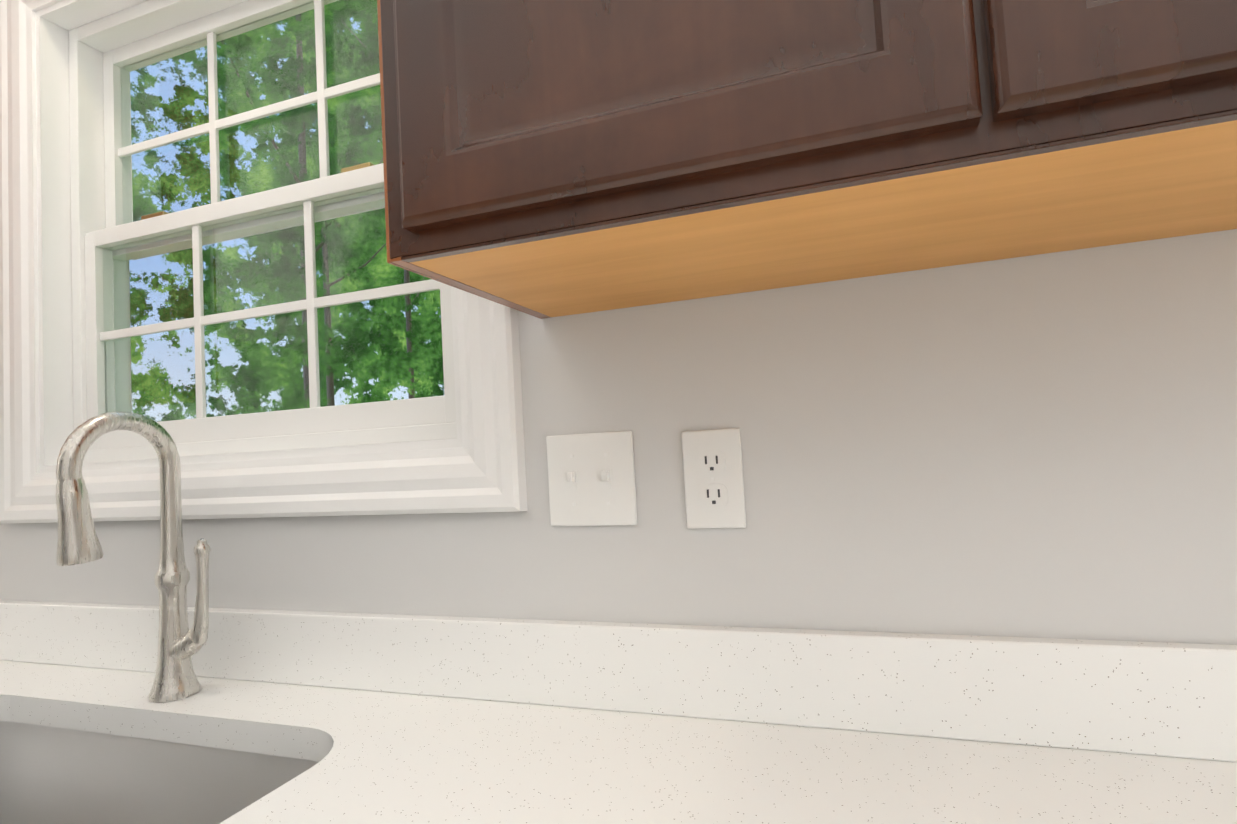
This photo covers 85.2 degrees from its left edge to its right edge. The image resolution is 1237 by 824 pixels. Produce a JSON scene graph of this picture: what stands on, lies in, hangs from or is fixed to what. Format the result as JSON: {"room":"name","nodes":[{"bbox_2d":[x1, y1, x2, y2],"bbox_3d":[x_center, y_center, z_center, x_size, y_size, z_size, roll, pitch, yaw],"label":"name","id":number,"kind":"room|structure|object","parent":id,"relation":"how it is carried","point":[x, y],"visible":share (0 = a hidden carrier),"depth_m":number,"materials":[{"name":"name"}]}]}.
{"room":"kitchen","nodes":[
{"label":"kitchen","id":0,"kind":"room"},
{"bbox_2d":[0,229,1236,644],"bbox_3d":[-1.036,0.118,1.280,8.770,2.470,0.150,-4,-3,19],"label":"wall","id":1,"kind":"structure","parent":0,"point":[1038,447],"depth_m":0.74,"materials":[{"name":"white paint"}]},
{"bbox_2d":[0,0,527,522],"bbox_3d":[-0.622,-0.344,1.129,1.051,1.026,0.156,-4,-3,19],"label":"window unit","id":2,"kind":"structure","parent":1,"relation":"in","point":[110,238],"depth_m":1.19,"materials":[{"name":"white plastic"}]},
{"bbox_2d":[546,431,636,525],"bbox_3d":[-0.036,0.084,0.836,0.116,0.115,0.016,-4,-3,19],"label":"switch plate","id":3,"kind":"object","parent":1,"relation":"attached to","point":[591,479],"visible":1,"depth_m":0.84,"materials":[{"name":"white plastic"}]},
{"bbox_2d":[681,428,745,527],"bbox_3d":[0.111,0.078,0.788,0.070,0.115,0.008,-4,-3,19],"label":"electrical outlet plate","id":4,"kind":"object","parent":1,"relation":"attached to","point":[713,479],"visible":1,"depth_m":0.79,"materials":[{"name":"white plastic"}]},
{"bbox_2d":[377,0,1236,318],"bbox_3d":[0.263,-0.541,0.587,0.934,0.766,0.324,-4,-3,19],"label":"upper cabinet","id":5,"kind":"object","parent":1,"relation":"attached to","point":[549,158],"visible":1,"depth_m":0.50,"materials":[{"name":"brown wood"}]},
{"bbox_3d":[-1.970,1.306,-1.608,8.770,0.100,6.140,-4,-3,19],"label":"floor","id":6,"kind":"structure","parent":0,"visible":0},
{"bbox_3d":[0.286,0.796,0.379,1.119,0.876,0.613,-4,-3,19],"label":"base cabinet","id":7,"kind":"object","parent":6,"relation":"on","visible":0},
{"bbox_2d":[0,600,1236,823],"bbox_3d":[-0.851,0.372,0.782,3.506,0.138,0.645,-4,-3,19],"label":"countertop","id":8,"kind":"structure","parent":7,"relation":"on","point":[384,718],"depth_m":0.70,"materials":[{"name":"stone"}]},
{"bbox_2d":[55,411,210,701],"bbox_3d":[-0.640,0.197,0.902,0.100,0.399,0.176,-4,-3,19],"label":"faucet","id":9,"kind":"object","parent":8,"relation":"on","point":[180,643],"visible":1,"depth_m":0.94,"materials":[{"name":"silver metal"}]},
{"bbox_2d":[0,721,318,823],"bbox_3d":[-0.695,0.539,0.697,0.762,0.218,0.444,-4,-3,19],"label":"sink","id":10,"kind":"object","parent":8,"relation":"in","point":[52,775],"visible":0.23,"depth_m":0.90,"materials":[{"name":"silver metal"}]},
{"label":"outside","id":11,"kind":"structure","parent":0,"visible":0},
{"bbox_2d":[129,0,443,421],"bbox_3d":[-0.212,-6.602,16.334,48.999,18.620,47.694,-4,-3,19],"label":"trees","id":12,"kind":"object","parent":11,"point":[376,358],"depth_m":18.29,"materials":[{"name":"green plant"}]}
]}

